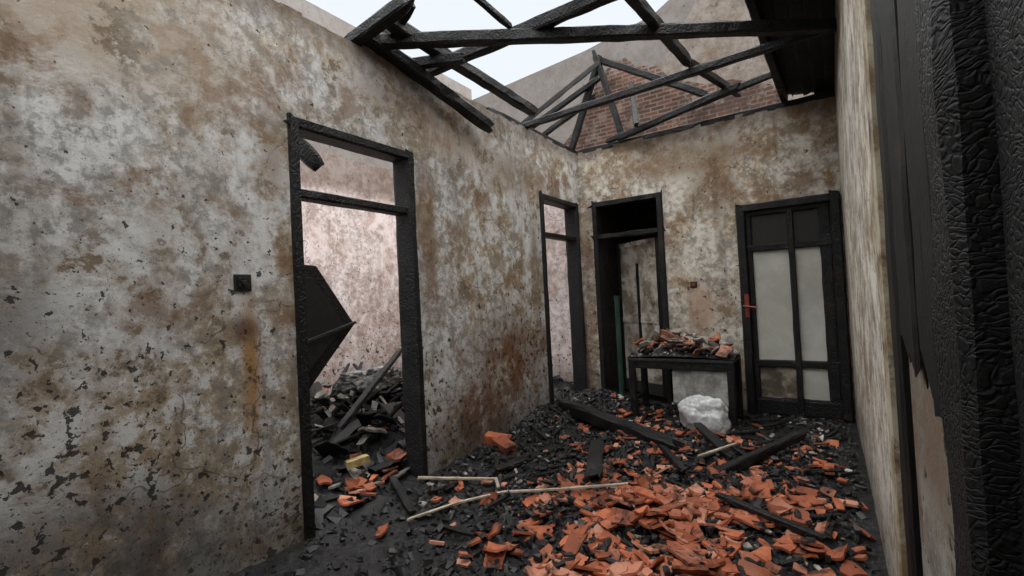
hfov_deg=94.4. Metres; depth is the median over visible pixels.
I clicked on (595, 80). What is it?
roof beam
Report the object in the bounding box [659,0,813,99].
wall
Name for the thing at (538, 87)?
wall
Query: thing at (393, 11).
roof beam
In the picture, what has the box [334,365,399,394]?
debris pile
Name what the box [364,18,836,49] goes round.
roof beam
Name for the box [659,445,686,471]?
plank
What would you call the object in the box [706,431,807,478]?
beam
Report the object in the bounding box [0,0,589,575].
wall
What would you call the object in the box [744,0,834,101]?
roof
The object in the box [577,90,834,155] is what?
roof beam
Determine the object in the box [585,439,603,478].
plank
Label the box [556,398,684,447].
beam
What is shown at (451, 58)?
roof beam
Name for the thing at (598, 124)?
brick gable
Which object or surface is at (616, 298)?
pipe
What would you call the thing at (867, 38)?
trim
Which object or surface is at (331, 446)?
rubble
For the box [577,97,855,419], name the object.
wall
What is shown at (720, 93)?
roof beam
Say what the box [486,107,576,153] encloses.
roof beam
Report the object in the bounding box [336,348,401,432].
plank
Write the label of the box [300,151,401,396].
wall
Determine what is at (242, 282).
light switch
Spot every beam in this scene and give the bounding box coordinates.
[344,0,414,45]
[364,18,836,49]
[365,35,493,132]
[382,4,415,36]
[387,20,537,116]
[412,52,465,68]
[426,0,616,75]
[474,0,512,29]
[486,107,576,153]
[522,61,600,122]
[524,33,828,128]
[532,75,599,128]
[542,94,595,135]
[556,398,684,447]
[569,54,601,149]
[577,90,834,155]
[592,50,623,133]
[600,57,708,96]
[605,72,771,142]
[617,83,740,140]
[625,0,691,66]
[629,81,638,127]
[688,58,740,97]
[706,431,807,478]
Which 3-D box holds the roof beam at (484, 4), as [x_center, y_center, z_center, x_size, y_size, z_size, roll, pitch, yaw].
[-0.254,-1.856,2.986,0.682,0.210,0.044,-2,-2,-45]
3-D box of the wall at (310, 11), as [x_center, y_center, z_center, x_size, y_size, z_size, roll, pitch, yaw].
[-3.383,-1.298,6.615,0.150,6.100,9.300,-4,-1,34]
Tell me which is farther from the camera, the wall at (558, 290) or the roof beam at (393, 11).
the wall at (558, 290)
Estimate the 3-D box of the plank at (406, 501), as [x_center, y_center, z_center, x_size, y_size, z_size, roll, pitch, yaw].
[-0.743,1.379,3.186,0.056,0.075,0.561,-2,-1,-28]
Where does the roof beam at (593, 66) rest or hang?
attached to the roof beam at (581, 116)
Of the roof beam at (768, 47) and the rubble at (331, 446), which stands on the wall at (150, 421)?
the roof beam at (768, 47)
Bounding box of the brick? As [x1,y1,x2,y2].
[484,431,516,454]
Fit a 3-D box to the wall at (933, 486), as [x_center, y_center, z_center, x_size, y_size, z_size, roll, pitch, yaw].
[1.380,-0.936,1.760,0.130,4.700,6.880,-4,-1,34]
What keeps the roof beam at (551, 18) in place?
on the wall at (150, 421)
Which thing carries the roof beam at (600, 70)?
attached to the wall at (701, 173)
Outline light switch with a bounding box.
[233,274,251,290]
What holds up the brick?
on the rubble at (518, 432)
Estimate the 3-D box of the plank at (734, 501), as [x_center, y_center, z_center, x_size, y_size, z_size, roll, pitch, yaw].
[1.352,1.203,2.512,0.054,0.085,0.567,-2,-1,-39]
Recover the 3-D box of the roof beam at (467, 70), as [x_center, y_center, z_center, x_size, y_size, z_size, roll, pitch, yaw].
[-0.324,-1.771,3.920,0.101,0.198,1.894,-4,-1,36]
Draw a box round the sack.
[678,394,731,437]
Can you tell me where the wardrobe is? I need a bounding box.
[304,265,356,387]
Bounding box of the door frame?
[870,0,940,575]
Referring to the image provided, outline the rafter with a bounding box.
[299,137,324,171]
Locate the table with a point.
(702, 365)
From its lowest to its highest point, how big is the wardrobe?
1.630 m
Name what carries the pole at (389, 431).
on the rubble at (331, 446)
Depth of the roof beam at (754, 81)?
4.78 m
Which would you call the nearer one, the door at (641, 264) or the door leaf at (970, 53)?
the door leaf at (970, 53)
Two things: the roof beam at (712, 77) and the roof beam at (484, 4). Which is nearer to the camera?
the roof beam at (484, 4)
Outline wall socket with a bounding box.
[690,281,696,287]
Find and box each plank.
[389,476,415,514]
[495,444,562,472]
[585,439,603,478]
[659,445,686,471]
[693,422,736,458]
[714,492,829,541]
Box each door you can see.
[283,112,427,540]
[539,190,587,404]
[588,189,671,404]
[735,190,853,422]
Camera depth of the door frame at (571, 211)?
5.91 m
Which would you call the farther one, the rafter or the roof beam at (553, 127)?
the roof beam at (553, 127)
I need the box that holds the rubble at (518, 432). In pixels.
[239,387,879,575]
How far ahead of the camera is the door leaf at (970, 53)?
0.43 m
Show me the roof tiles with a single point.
(688, 534)
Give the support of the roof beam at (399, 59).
on the wall at (150, 421)
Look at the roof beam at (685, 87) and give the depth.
5.75 m
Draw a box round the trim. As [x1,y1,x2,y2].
[860,0,907,575]
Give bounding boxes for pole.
[310,382,402,403]
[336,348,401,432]
[353,425,404,435]
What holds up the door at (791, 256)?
in the wall at (701, 173)
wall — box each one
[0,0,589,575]
[274,0,471,169]
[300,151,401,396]
[472,0,696,143]
[544,204,572,383]
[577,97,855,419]
[601,195,853,406]
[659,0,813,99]
[835,0,955,575]
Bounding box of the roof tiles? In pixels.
[376,393,876,575]
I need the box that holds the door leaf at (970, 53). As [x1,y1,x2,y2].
[915,0,1023,575]
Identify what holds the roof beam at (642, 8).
attached to the roof beam at (765, 27)
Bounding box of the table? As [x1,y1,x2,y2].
[627,329,743,426]
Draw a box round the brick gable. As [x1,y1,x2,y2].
[564,58,780,151]
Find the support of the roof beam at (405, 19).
on the wall at (150, 421)
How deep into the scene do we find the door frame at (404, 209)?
3.35 m
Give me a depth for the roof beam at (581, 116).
6.23 m
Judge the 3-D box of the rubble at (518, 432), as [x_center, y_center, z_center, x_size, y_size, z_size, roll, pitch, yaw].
[0.843,1.265,3.354,2.725,0.275,4.547,-4,-1,34]
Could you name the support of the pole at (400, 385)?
on the rubble at (331, 446)
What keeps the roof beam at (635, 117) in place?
on the wall at (701, 173)
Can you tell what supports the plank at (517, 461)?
on the rubble at (518, 432)
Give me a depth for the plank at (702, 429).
3.68 m
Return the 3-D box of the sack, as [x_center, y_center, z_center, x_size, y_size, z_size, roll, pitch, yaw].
[1.740,1.145,4.296,0.462,0.353,0.325,-4,-1,34]
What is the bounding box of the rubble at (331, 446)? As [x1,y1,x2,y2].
[310,362,576,529]
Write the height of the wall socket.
0.070 m
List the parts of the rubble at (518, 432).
scorched lath strip, scorched lath strip, scorched lath strip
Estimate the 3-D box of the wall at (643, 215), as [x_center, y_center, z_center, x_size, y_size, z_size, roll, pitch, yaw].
[2.779,-0.064,6.366,2.997,3.000,2.320,-4,-1,34]
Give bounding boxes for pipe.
[614,295,623,395]

